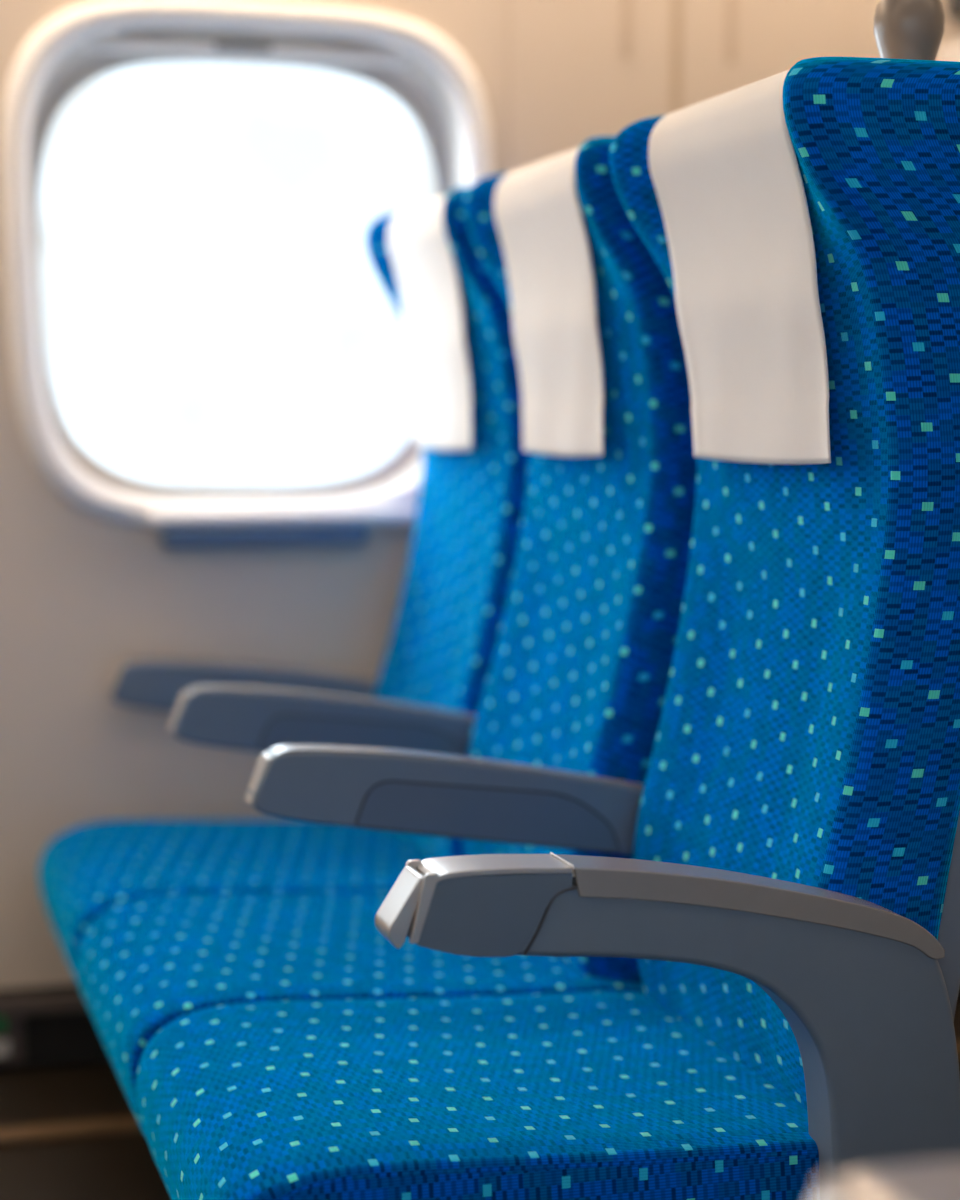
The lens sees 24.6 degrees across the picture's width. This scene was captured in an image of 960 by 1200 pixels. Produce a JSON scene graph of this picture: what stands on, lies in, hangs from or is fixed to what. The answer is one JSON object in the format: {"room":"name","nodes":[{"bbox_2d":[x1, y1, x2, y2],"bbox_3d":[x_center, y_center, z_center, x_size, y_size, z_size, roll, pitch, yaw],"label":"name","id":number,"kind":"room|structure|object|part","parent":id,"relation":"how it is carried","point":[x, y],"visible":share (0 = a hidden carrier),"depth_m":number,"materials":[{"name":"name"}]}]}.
{"room":"vehicle interior","nodes":[
{"label":"vehicle interior","id":0,"kind":"room"},
{"bbox_2d":[0,0,959,988],"bbox_3d":[-1.163,-0.449,2.862,5.800,2.032,0.001,-1,5,-16],"label":"wall","id":1,"kind":"structure","parent":0,"point":[83,594],"depth_m":3.10,"materials":[{"name":"beige plastic"}]},
{"bbox_2d":[0,1015,24,1063],"bbox_3d":[-0.690,0.620,3.111,0.090,0.077,0.018,-1,5,-16],"label":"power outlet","id":2,"kind":"object","parent":1,"relation":"attached to","point":[12,1029],"visible":0.84,"depth_m":3.12,"materials":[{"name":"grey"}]},
{"bbox_2d":[0,1039,9,1056],"bbox_3d":[-0.684,0.634,3.107,0.038,0.024,0.005,-1,5,-16],"label":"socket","id":3,"kind":"object","parent":2,"relation":"attached to","point":[4,1043],"depth_m":3.11,"materials":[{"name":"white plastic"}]},
{"bbox_2d":[0,984,80,997],"bbox_3d":[-1.168,0.562,2.961,5.800,0.012,0.046,-1,5,-16],"label":"trim","id":4,"kind":"structure","parent":1,"relation":"attached to","point":[65,988],"depth_m":3.10,"materials":[{"name":"grey"}]},
{"bbox_2d":[0,992,88,1016],"bbox_3d":[-1.169,0.581,2.965,5.800,0.026,0.062,-1,5,-16],"label":"trim","id":5,"kind":"structure","parent":1,"relation":"attached to","point":[66,1002],"depth_m":3.10,"materials":[{"name":"grey"}]},
{"bbox_2d":[1,0,491,547],"bbox_3d":[-0.322,-0.459,3.124,0.699,0.762,0.117,-1,5,-16],"label":"window","id":6,"kind":"structure","parent":1,"relation":"in","point":[406,59],"depth_m":3.10,"materials":[{"name":"white plastic"}]},
{"bbox_3d":[-0.274,-0.117,3.128,0.400,0.022,0.045,-1,5,-16],"label":"sill","id":7,"kind":"part","parent":6,"relation":"part of","materials":[{"name":"white plastic"}]},
{"bbox_2d":[0,987,959,1068],"bbox_3d":[-1.176,0.616,2.992,5.800,0.125,0.030,-1,5,-16],"label":"baseboard","id":8,"kind":"structure","parent":1,"relation":"attached to","point":[63,1037],"depth_m":3.15,"materials":[{"name":"black"}]},
{"bbox_2d":[508,0,843,172],"bbox_3d":[0.296,-0.699,3.269,0.530,1.400,0.008,-1,5,-16],"label":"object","id":9,"kind":"structure","parent":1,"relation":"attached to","point":[579,71],"depth_m":3.24,"materials":[{"name":"beige"}]},
{"bbox_3d":[0.163,-0.696,3.230,0.252,1.400,0.003,-1,5,-16],"label":"door","id":10,"kind":"part","parent":9,"relation":"part of","materials":[{"name":"beige"}]},
{"bbox_3d":[0.295,-0.699,3.271,0.530,1.400,0.002,-1,5,-16],"label":"cupboard frame","id":11,"kind":"part","parent":9,"relation":"part of","materials":[{"name":"beige"}]},
{"bbox_3d":[0.216,-0.859,3.229,0.015,0.125,0.002,-1,5,-16],"label":"handle","id":12,"kind":"part","parent":9,"relation":"part of","materials":[{"name":"beige"}]},
{"bbox_3d":[0.375,-0.863,3.276,0.015,0.125,0.002,-1,5,-16],"label":"handle","id":13,"kind":"part","parent":9,"relation":"part of","materials":[{"name":"beige"}]},
{"bbox_3d":[0.424,-0.702,3.306,0.262,1.400,0.003,-1,5,-16],"label":"door","id":14,"kind":"part","parent":9,"relation":"part of","materials":[{"name":"beige"}]},
{"bbox_2d":[936,0,959,61],"bbox_3d":[0.875,-0.684,3.393,0.340,0.550,0.100,-1,5,-16],"label":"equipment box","id":15,"kind":"object","parent":1,"relation":"attached to","point":[951,52],"visible":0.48,"depth_m":3.35,"materials":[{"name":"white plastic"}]},
{"bbox_2d":[947,0,959,18],"bbox_3d":[0.879,-0.927,3.395,0.320,0.065,0.060,-1,5,-16],"label":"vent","id":16,"kind":"object","parent":15,"relation":"attached to","point":[953,9],"depth_m":3.36,"materials":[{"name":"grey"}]},
{"bbox_2d":[0,991,959,1199],"bbox_3d":[-0.683,0.839,1.331,5.800,0.050,3.640,-1,5,-16],"label":"floor","id":17,"kind":"structure","parent":0,"point":[117,1167],"depth_m":2.79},
{"bbox_2d":[38,186,528,1005],"bbox_3d":[-0.193,0.083,2.878,0.732,1.205,0.547,-1,5,-16],"label":"seat","id":18,"kind":"object","parent":17,"relation":"on","point":[427,694],"visible":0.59,"depth_m":2.78,"materials":[{"name":"blue fabric"}]},
{"bbox_3d":[-0.503,0.113,3.051,0.024,0.050,0.034,-3,5,-16],"label":"release lever","id":19,"kind":"part","parent":18,"relation":"part of","materials":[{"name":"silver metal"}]},
{"bbox_3d":[-0.351,0.132,2.574,0.024,0.050,0.034,-1,5,-16],"label":"release lever","id":20,"kind":"part","parent":18,"relation":"part of","materials":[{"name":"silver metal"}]},
{"bbox_2d":[38,819,428,1005],"bbox_3d":[-0.270,0.398,2.882,0.573,0.166,0.501,-1,5,-16],"label":"seat cushion","id":21,"kind":"object","parent":18,"relation":"on","point":[86,870],"depth_m":2.81,"materials":[{"name":"blue fabric"}]},
{"bbox_3d":[-0.308,0.138,3.111,0.425,0.124,0.044,-3,5,-16],"label":"armrest","id":22,"kind":"part","parent":18,"relation":"part of","materials":[{"name":"grey plastic"}]},
{"bbox_3d":[-0.302,0.106,3.110,0.393,0.057,0.040,-1,5,-16],"label":"armrest","id":23,"kind":"part","parent":18,"relation":"part of","materials":[{"name":"grey plastic"}]},
{"bbox_3d":[-0.282,0.150,3.096,0.267,0.082,0.002,-3,5,-16],"label":"panel","id":24,"kind":"part","parent":18,"relation":"part of","materials":[{"name":"grey plastic"}]},
{"bbox_3d":[-0.157,0.161,2.634,0.425,0.124,0.044,-1,5,-16],"label":"armrest","id":25,"kind":"part","parent":18,"relation":"part of","materials":[{"name":"grey plastic"}]},
{"bbox_3d":[-0.150,0.129,2.633,0.392,0.064,0.040,-1,5,-16],"label":"armrest","id":26,"kind":"part","parent":18,"relation":"part of","materials":[{"name":"grey plastic"}]},
{"bbox_3d":[-0.131,0.173,2.619,0.267,0.082,0.002,-1,5,-16],"label":"panel","id":27,"kind":"part","parent":18,"relation":"part of","materials":[{"name":"grey plastic"}]},
{"bbox_2d":[389,196,471,449],"bbox_3d":[-0.015,-0.362,2.903,0.146,0.328,0.286,-1,5,-16],"label":"antimacassar","id":28,"kind":"object","parent":18,"relation":"on","point":[420,249],"visible":0.71,"depth_m":2.88,"materials":[{"name":"white fabric"}]},
{"bbox_3d":[0.004,-0.053,2.925,0.252,0.935,0.454,1,4,-17],"label":"backrest","id":29,"kind":"part","parent":18,"relation":"part of","materials":[{"name":"blue fabric"}]},
{"bbox_2d":[78,136,696,1136],"bbox_3d":[-0.049,0.123,2.389,0.731,1.205,0.524,-1,5,-16],"label":"seat","id":30,"kind":"object","parent":17,"relation":"on","point":[557,760],"visible":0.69,"depth_m":2.24,"materials":[{"name":"blue fabric"}]},
{"bbox_3d":[-0.210,0.171,2.096,0.024,0.050,0.034,-1,5,-16],"label":"release lever","id":31,"kind":"part","parent":30,"relation":"part of","materials":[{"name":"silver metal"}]},
{"bbox_2d":[78,891,644,1136],"bbox_3d":[-0.128,0.438,2.404,0.573,0.166,0.501,-1,5,-16],"label":"seat cushion","id":32,"kind":"object","parent":30,"relation":"on","point":[145,964],"depth_m":2.27,"materials":[{"name":"blue fabric"}]},
{"bbox_3d":[-0.016,0.200,2.156,0.425,0.124,0.044,-1,5,-16],"label":"armrest","id":33,"kind":"part","parent":30,"relation":"part of","materials":[{"name":"grey plastic"}]},
{"bbox_3d":[-0.009,0.169,2.155,0.392,0.064,0.040,-1,5,-16],"label":"armrest","id":34,"kind":"part","parent":30,"relation":"part of","materials":[{"name":"grey plastic"}]},
{"bbox_3d":[0.010,0.212,2.141,0.267,0.082,0.002,-1,5,-16],"label":"panel","id":35,"kind":"part","parent":30,"relation":"part of","materials":[{"name":"grey plastic"}]},
{"bbox_2d":[494,147,603,456],"bbox_3d":[0.126,-0.323,2.425,0.145,0.328,0.286,-1,5,-16],"label":"antimacassar","id":36,"kind":"object","parent":30,"relation":"on","point":[539,219],"visible":0.73,"depth_m":2.40,"materials":[{"name":"white fabric"}]},
{"bbox_3d":[0.142,-0.013,2.446,0.252,0.935,0.454,1,4,-17],"label":"backrest","id":37,"kind":"part","parent":30,"relation":"part of","materials":[{"name":"blue fabric"}]},
{"bbox_2d":[0,1043,959,1145],"bbox_3d":[-1.081,0.698,2.677,5.800,0.012,0.040,-1,5,-16],"label":"trim","id":38,"kind":"structure","parent":17,"relation":"on","point":[122,1125],"depth_m":2.83,"materials":[{"name":"brown metal"}]},
{"bbox_2d":[136,0,959,1199],"bbox_3d":[0.094,0.121,1.906,0.734,1.287,0.529,-1,5,-16],"label":"seat","id":39,"kind":"object","parent":17,"relation":"on","point":[786,902],"visible":0.88,"depth_m":1.76,"materials":[{"name":"blue fabric"}]},
{"bbox_3d":[-0.059,0.226,1.622,0.028,0.052,0.044,-1,5,-16],"label":"release lever","id":40,"kind":"part","parent":39,"relation":"part of","materials":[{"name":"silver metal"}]},
{"bbox_2d":[136,991,819,1199],"bbox_3d":[0.013,0.477,1.925,0.573,0.166,0.501,-1,5,-16],"label":"seat cushion","id":41,"kind":"object","parent":39,"relation":"on","point":[593,1095],"depth_m":1.82,"materials":[{"name":"blue fabric"}]},
{"bbox_3d":[0.186,0.422,1.711,0.418,0.441,0.052,-1,5,-16],"label":"armrest","id":42,"kind":"part","parent":39,"relation":"part of","materials":[{"name":"grey plastic"}]},
{"bbox_2d":[648,69,830,463],"bbox_3d":[0.271,-0.285,1.939,0.146,0.329,0.308,-1,5,-16],"label":"antimacassar","id":43,"kind":"object","parent":39,"relation":"on","point":[726,176],"visible":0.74,"depth_m":1.91,"materials":[{"name":"white fabric"}]},
{"bbox_3d":[0.209,0.238,1.702,0.307,0.090,0.056,-1,5,-16],"label":"armrest","id":44,"kind":"part","parent":39,"relation":"part of","materials":[{"name":"grey plastic"}]},
{"bbox_3d":[0.301,0.022,1.974,0.252,0.935,0.454,-1,5,-16],"label":"backrest","id":45,"kind":"part","parent":39,"relation":"part of","materials":[{"name":"blue fabric"}]},
{"bbox_3d":[0.364,-0.455,1.869,0.059,0.132,0.059,-1,5,-16],"label":"grab handle","id":46,"kind":"part","parent":39,"relation":"part of","materials":[{"name":"beige plastic"}]},
{"bbox_2d":[813,1159,959,1199],"bbox_3d":[0.407,0.249,0.852,0.734,1.205,0.501,-1,5,-16],"label":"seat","id":47,"kind":"object","parent":17,"relation":"on","point":[930,1180],"visible":1,"depth_m":0.95,"materials":[{"name":"plastic"}]},
{"bbox_3d":[0.144,0.283,0.934,0.028,0.052,0.044,-1,5,-16],"label":"release lever","id":48,"kind":"part","parent":47,"relation":"part of","materials":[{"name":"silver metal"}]}
]}

